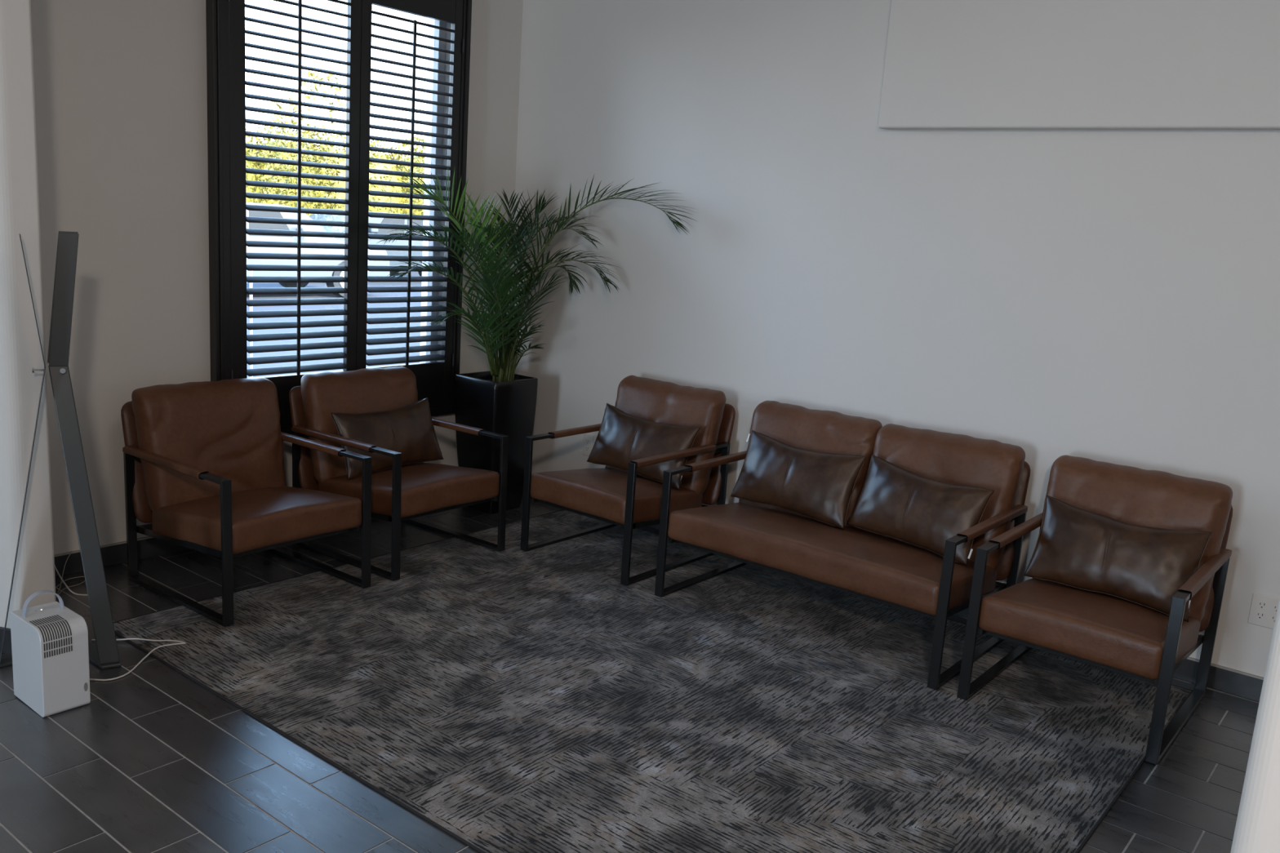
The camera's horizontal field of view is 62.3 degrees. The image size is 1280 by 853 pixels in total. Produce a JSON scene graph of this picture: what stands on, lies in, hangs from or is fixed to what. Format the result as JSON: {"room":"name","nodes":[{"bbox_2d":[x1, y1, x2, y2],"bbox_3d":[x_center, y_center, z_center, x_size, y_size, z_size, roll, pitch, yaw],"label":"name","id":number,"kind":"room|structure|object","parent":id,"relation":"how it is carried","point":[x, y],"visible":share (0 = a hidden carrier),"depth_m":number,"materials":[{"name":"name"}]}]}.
{"room":"waiting room","nodes":[
{"label":"waiting room","id":0,"kind":"room"},
{"bbox_2d":[0,0,56,628],"bbox_3d":[-2.201,-0.789,3.413,0.678,2.865,0.228,12,14,37],"label":"wall column","id":1,"kind":"structure","parent":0,"point":[20,351],"depth_m":3.33,"materials":[{"name":"paint"}]},
{"bbox_2d":[0,626,12,654],"bbox_3d":[-2.296,0.656,3.692,0.686,0.085,0.238,12,14,37],"label":"baseboard","id":2,"kind":"structure","parent":1,"relation":"attached to","point":[6,649],"depth_m":3.49,"materials":[{"name":"tile"}]},
{"bbox_2d":[31,0,523,554],"bbox_3d":[-4.061,-0.537,1.841,0.240,3.000,10.900,12,14,37],"label":"wall","id":3,"kind":"structure","parent":0,"point":[121,88],"depth_m":4.24,"materials":[{"name":"paint"}]},
{"bbox_2d":[53,536,191,577],"bbox_3d":[-1.639,0.437,5.039,0.011,0.085,2.719,12,14,37],"label":"baseboard","id":4,"kind":"structure","parent":3,"relation":"attached to","point":[113,555],"depth_m":4.38,"materials":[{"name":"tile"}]},
{"bbox_2d":[205,0,471,434],"bbox_3d":[-1.357,-1.067,4.952,0.128,2.178,1.387,12,14,37],"label":"window shutters","id":5,"kind":"object","parent":3,"relation":"attached to","point":[226,69],"visible":0.84,"depth_m":4.86,"materials":[{"name":"black paint"}]},
{"bbox_2d":[372,4,446,362],"bbox_3d":[-1.431,-1.067,5.035,0.168,2.000,1.290,12,14,37],"label":"window","id":6,"kind":"structure","parent":3,"relation":"in","point":[434,32],"depth_m":5.47,"materials":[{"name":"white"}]},
{"bbox_2d":[0,493,1258,852],"bbox_3d":[-1.352,1.524,-0.046,7.440,0.060,10.900,12,14,37],"label":"floor","id":7,"kind":"structure","parent":0,"point":[156,761],"depth_m":2.94,"materials":[{"name":"tile"}]},
{"bbox_2d":[9,590,90,717],"bbox_3d":[-1.768,0.664,3.174,0.209,0.337,0.134,12,14,37],"label":"air purifier","id":8,"kind":"object","parent":7,"relation":"on","point":[50,649],"visible":1,"depth_m":3.12,"materials":[{"name":"white plastic"}]},
{"bbox_2d":[0,231,121,669],"bbox_3d":[-1.873,0.091,3.327,0.354,1.388,0.300,12,14,37],"label":"stand","id":9,"kind":"object","parent":7,"relation":"on","point":[105,655],"visible":0.84,"depth_m":3.38,"materials":[{"name":"grey metal"}]},
{"bbox_2d":[55,551,84,597],"bbox_3d":[-2.214,0.575,4.101,0.091,0.103,0.284,2,11,-9],"label":"power cable","id":10,"kind":"object","parent":7,"relation":"on","point":[61,582],"visible":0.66,"depth_m":4.14,"materials":[{"name":"beige plastic"}]},
{"bbox_2d":[54,565,87,595],"bbox_3d":[-2.151,0.524,3.857,0.109,0.305,0.324,5,11,7],"label":"power cable","id":11,"kind":"object","parent":7,"relation":"on","point":[58,573],"visible":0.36,"depth_m":4.02,"materials":[{"name":"white plastic"}]},
{"bbox_2d":[89,638,186,680],"bbox_3d":[-1.682,0.768,3.508,0.309,0.016,0.380,0,12,-17],"label":"power cable","id":12,"kind":"object","parent":7,"relation":"on","point":[182,642],"visible":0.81,"depth_m":3.61,"materials":[{"name":"white plastic"}]},
{"bbox_2d":[377,164,694,514],"bbox_3d":[-0.514,-0.343,5.088,1.255,1.741,1.011,10,13,28],"label":"potted palm","id":13,"kind":"object","parent":7,"relation":"on","point":[498,400],"visible":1,"depth_m":5.33,"materials":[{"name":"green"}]},
{"bbox_2d":[454,370,537,514],"bbox_3d":[-0.766,0.081,5.559,0.312,0.698,0.312,12,14,37],"label":"planter","id":14,"kind":"object","parent":13,"relation":"attached to","point":[504,402],"depth_m":5.45,"materials":[{"name":"black"}]},
{"bbox_2d":[113,509,1192,852],"bbox_3d":[0.045,0.833,3.796,3.058,0.006,2.463,12,14,37],"label":"rug","id":15,"kind":"object","parent":7,"relation":"on","point":[512,700],"visible":0.92,"depth_m":3.44,"materials":[{"name":"black carpet"}]},
{"bbox_2d":[120,377,371,626],"bbox_3d":[-1.581,0.245,4.222,0.816,0.791,0.646,11,13,37],"label":"armchair","id":16,"kind":"object","parent":15,"relation":"on","point":[204,461],"visible":1,"depth_m":4.16,"materials":[{"name":"brown leather"}]},
{"bbox_2d":[131,377,285,512],"bbox_3d":[-1.736,0.073,4.321,0.223,0.502,0.607,11,13,37],"label":"cushion","id":17,"kind":"object","parent":16,"relation":"on","point":[230,429],"depth_m":4.22,"materials":[{"name":"leather"}]},
{"bbox_2d":[151,485,361,554],"bbox_3d":[-1.506,0.349,4.176,0.585,0.182,0.577,11,13,37],"label":"seat cushion","id":18,"kind":"object","parent":16,"relation":"on","point":[263,517],"depth_m":4.03,"materials":[{"name":"leather"}]},
{"bbox_2d":[288,366,508,581],"bbox_3d":[-1.109,0.165,4.794,0.816,0.791,0.646,11,13,37],"label":"armchair","id":19,"kind":"object","parent":15,"relation":"on","point":[406,492],"visible":0.77,"depth_m":4.68,"materials":[{"name":"brown leather"}]},
{"bbox_2d":[301,366,423,483],"bbox_3d":[-1.263,-0.008,4.893,0.223,0.501,0.608,11,13,37],"label":"cushion","id":20,"kind":"object","parent":19,"relation":"on","point":[364,390],"depth_m":4.74,"materials":[{"name":"leather"}]},
{"bbox_2d":[330,397,444,479],"bbox_3d":[-1.134,0.048,4.798,0.162,0.303,0.551,14,15,41],"label":"throw pillow","id":21,"kind":"object","parent":19,"relation":"on","point":[408,430],"visible":0.88,"depth_m":4.75,"materials":[{"name":"leather"}]},
{"bbox_2d":[317,462,499,518],"bbox_3d":[-1.034,0.269,4.749,0.584,0.181,0.577,11,13,37],"label":"seat cushion","id":22,"kind":"object","parent":19,"relation":"on","point":[424,489],"depth_m":4.58,"materials":[{"name":"leather"}]},
{"bbox_2d":[520,375,735,586],"bbox_3d":[-0.033,0.201,4.947,0.646,0.780,0.794,12,14,37],"label":"armchair","id":23,"kind":"object","parent":15,"relation":"on","point":[628,500],"visible":0.78,"depth_m":4.88,"materials":[{"name":"brown leather"}]},
{"bbox_2d":[530,467,702,524],"bbox_3d":[-0.103,0.305,4.885,0.577,0.181,0.585,12,14,37],"label":"seat cushion","id":24,"kind":"object","parent":23,"relation":"on","point":[601,494],"depth_m":4.70,"materials":[{"name":"leather"}]},
{"bbox_2d":[586,403,700,489],"bbox_3d":[0.008,0.087,4.956,0.565,0.305,0.156,11,13,34],"label":"throw pillow","id":25,"kind":"object","parent":23,"relation":"on","point":[623,437],"visible":0.88,"depth_m":4.91,"materials":[{"name":"leather"}]},
{"bbox_2d":[604,375,725,494],"bbox_3d":[0.105,0.043,5.081,0.609,0.502,0.221,12,14,37],"label":"cushion","id":26,"kind":"object","parent":23,"relation":"on","point":[646,398],"depth_m":4.98,"materials":[{"name":"leather"}]},
{"bbox_2d":[654,400,1031,690],"bbox_3d":[0.819,0.386,4.288,1.251,0.781,0.794,12,14,37],"label":"loveseat","id":27,"kind":"object","parent":15,"relation":"on","point":[851,560],"visible":0.7,"depth_m":4.13,"materials":[{"name":"brown leather"}]},
{"bbox_2d":[730,430,866,528],"bbox_3d":[0.655,0.214,4.464,0.577,0.296,0.161,13,15,41],"label":"throw pillow","id":28,"kind":"object","parent":27,"relation":"on","point":[818,486],"visible":1,"depth_m":4.39,"materials":[{"name":"leather"}]},
{"bbox_2d":[738,400,882,528],"bbox_3d":[0.723,0.178,4.604,0.612,0.504,0.221,12,14,37],"label":"cushion","id":29,"kind":"object","parent":27,"relation":"on","point":[794,425],"depth_m":4.53,"materials":[{"name":"leather"}]},
{"bbox_2d":[667,502,997,615],"bbox_3d":[0.748,0.490,4.227,1.181,0.182,0.585,12,14,37],"label":"seat cushion","id":30,"kind":"object","parent":27,"relation":"on","point":[851,560],"depth_m":4.02,"materials":[{"name":"leather"}]},
{"bbox_2d":[846,454,994,565],"bbox_3d":[1.080,0.315,4.126,0.160,0.306,0.552,-7,16,-44],"label":"throw pillow","id":31,"kind":"object","parent":27,"relation":"on","point":[894,501],"visible":0.96,"depth_m":4.07,"materials":[{"name":"leather"}]},
{"bbox_2d":[860,423,1025,570],"bbox_3d":[1.190,0.280,4.240,0.610,0.505,0.224,12,14,37],"label":"cushion","id":32,"kind":"object","parent":27,"relation":"on","point":[995,465],"depth_m":4.15,"materials":[{"name":"leather"}]},
{"bbox_2d":[956,455,1232,764],"bbox_3d":[1.610,0.560,3.676,0.646,0.778,0.794,12,14,37],"label":"armchair","id":33,"kind":"object","parent":15,"relation":"on","point":[1109,633],"visible":0.76,"depth_m":3.59,"materials":[{"name":"brown leather"}]},
{"bbox_2d":[978,577,1200,679],"bbox_3d":[1.540,0.664,3.614,0.577,0.179,0.584,12,14,37],"label":"seat cushion","id":34,"kind":"object","parent":33,"relation":"on","point":[1109,633],"depth_m":3.43,"materials":[{"name":"leather"}]},
{"bbox_2d":[1023,494,1212,622],"bbox_3d":[1.652,0.450,3.692,0.549,0.301,0.164,13,14,40],"label":"throw pillow","id":35,"kind":"object","parent":33,"relation":"on","point":[1076,547],"visible":0.96,"depth_m":3.64,"materials":[{"name":"leather"}]},
{"bbox_2d":[1039,455,1232,622],"bbox_3d":[1.748,0.403,3.809,0.606,0.503,0.222,12,14,37],"label":"cushion","id":36,"kind":"object","parent":33,"relation":"on","point":[1157,499],"depth_m":3.73,"materials":[{"name":"leather"}]},
{"bbox_2d":[511,0,1279,677],"bbox_3d":[2.094,-0.508,3.802,7.000,3.000,0.200,12,14,37],"label":"wall","id":37,"kind":"structure","parent":0,"point":[1113,296],"depth_m":4.50,"materials":[{"name":"paint"}]},
{"bbox_2d":[582,433,593,456],"bbox_3d":[-0.279,0.101,5.663,0.070,0.114,0.008,12,14,37],"label":"wall outlet","id":38,"kind":"object","parent":37,"relation":"attached to","point":[588,440],"visible":0.86,"depth_m":5.66,"materials":[{"name":"white plastic"}]},
{"bbox_2d":[648,524,1263,702],"bbox_3d":[1.935,0.882,3.990,7.000,0.085,0.011,12,14,37],"label":"baseboard","id":39,"kind":"structure","parent":37,"relation":"attached to","point":[1231,682],"depth_m":3.84,"materials":[{"name":"tile"}]},
{"bbox_2d":[877,0,1279,129],"bbox_3d":[2.217,-1.456,3.396,3.040,0.972,0.068,12,14,37],"label":"wall panel","id":40,"kind":"object","parent":37,"relation":"attached to","point":[949,64],"visible":1,"depth_m":3.86,"materials":[{"name":"paint"}]},
{"bbox_2d":[1186,657,1263,679],"bbox_3d":[1.939,0.837,3.981,7.000,0.007,0.010,12,14,37],"label":"trim","id":41,"kind":"structure","parent":37,"relation":"attached to","point":[1188,658],"depth_m":3.82,"materials":[{"name":"grey"}]},
{"bbox_2d":[1247,592,1279,629],"bbox_3d":[2.217,0.655,3.734,0.116,0.114,0.008,12,14,37],"label":"wall outlet","id":42,"kind":"object","parent":37,"relation":"attached to","point":[1263,610],"visible":0.89,"depth_m":3.74,"materials":[{"name":"white plastic"}]},
{"bbox_2d":[1254,612,1265,619],"bbox_3d":[2.196,0.670,3.749,0.033,0.024,0.003,12,14,37],"label":"socket","id":43,"kind":"object","parent":42,"relation":"attached to","point":[1258,615],"depth_m":3.75,"materials":[{"name":"white plastic"}]},
{"bbox_2d":[1257,601,1267,608],"bbox_3d":[2.199,0.632,3.742,0.033,0.024,0.003,12,14,37],"label":"socket","id":44,"kind":"object","parent":42,"relation":"attached to","point":[1260,605],"depth_m":3.74,"materials":[{"name":"white plastic"}]},
{"bbox_2d":[1269,615,1275,622],"bbox_3d":[2.232,0.678,3.722,0.033,0.024,0.003,12,14,37],"label":"socket","id":45,"kind":"object","parent":42,"relation":"attached to","point":[1272,618],"depth_m":3.73,"materials":[{"name":"white plastic"}]},
{"bbox_2d":[1271,604,1277,612],"bbox_3d":[2.234,0.640,3.714,0.033,0.024,0.003,12,14,37],"label":"socket","id":46,"kind":"object","parent":42,"relation":"attached to","point":[1274,607],"depth_m":3.72,"materials":[{"name":"white plastic"}]},
{"bbox_2d":[1230,595,1279,852],"bbox_3d":[1.877,0.975,0.528,2.885,1.220,0.160,12,14,37],"label":"wall","id":47,"kind":"structure","parent":0,"point":[1257,828],"depth_m":1.26,"materials":[{"name":"paint"}]},
{"label":"outside","id":48,"kind":"structure","parent":0,"visible":0},
{"bbox_2d":[246,271,422,377],"bbox_3d":[-18.053,-5.694,32.056,59.760,0.200,100.000,12,14,37],"label":"ground","id":49,"kind":"structure","parent":48,"point":[255,285],"depth_m":14.40,"materials":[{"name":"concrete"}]},
{"bbox_2d":[248,271,253,377],"bbox_3d":[-2.396,-0.372,6.529,0.018,1.200,0.018,12,14,37],"label":"signpost","id":50,"kind":"object","parent":49,"relation":"on","point":[250,272],"visible":0.32,"depth_m":6.47,"materials":[{"name":"grey"}]},
{"bbox_2d":[271,70,346,133],"bbox_3d":[-10.461,-8.582,34.209,1.580,5.638,3.321,12,14,37],"label":"tree","id":51,"kind":"object","parent":49,"relation":"on","point":[312,74],"visible":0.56,"depth_m":33.77,"materials":[{"name":"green plant"}]},
{"bbox_2d":[245,201,390,297],"bbox_3d":[-6.451,-2.927,17.433,1.980,1.500,4.598,12,14,37],"label":"parked car","id":52,"kind":"object","parent":49,"relation":"on","point":[249,213],"visible":0.23,"depth_m":17.17,"materials":[{"name":"grey paint"}]},
{"bbox_2d":[301,226,311,231],"bbox_3d":[-5.444,-3.159,17.185,0.190,0.140,0.180,12,14,37],"label":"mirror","id":53,"kind":"object","parent":52,"relation":"attached to","point":[303,228],"depth_m":17.11,"materials":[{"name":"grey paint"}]},
{"bbox_2d":[245,114,425,216],"bbox_3d":[-7.492,-5.530,25.645,2.640,3.697,18.788,12,14,37],"label":"tree","id":54,"kind":"object","parent":49,"relation":"on","point":[278,143],"visible":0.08,"depth_m":24.59,"materials":[{"name":"green plant"}]},
{"bbox_2d":[308,208,423,275],"bbox_3d":[-5.894,-3.856,22.536,1.980,1.440,4.498,12,14,37],"label":"parked car","id":55,"kind":"object","parent":49,"relation":"on","point":[313,216],"visible":0.11,"depth_m":22.14,"materials":[{"name":"silver metal"}]},
{"bbox_2d":[368,227,377,233],"bbox_3d":[-5.453,-4.017,21.576,0.190,0.140,0.180,12,14,37],"label":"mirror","id":56,"kind":"object","parent":55,"relation":"attached to","point":[370,230],"depth_m":21.51,"materials":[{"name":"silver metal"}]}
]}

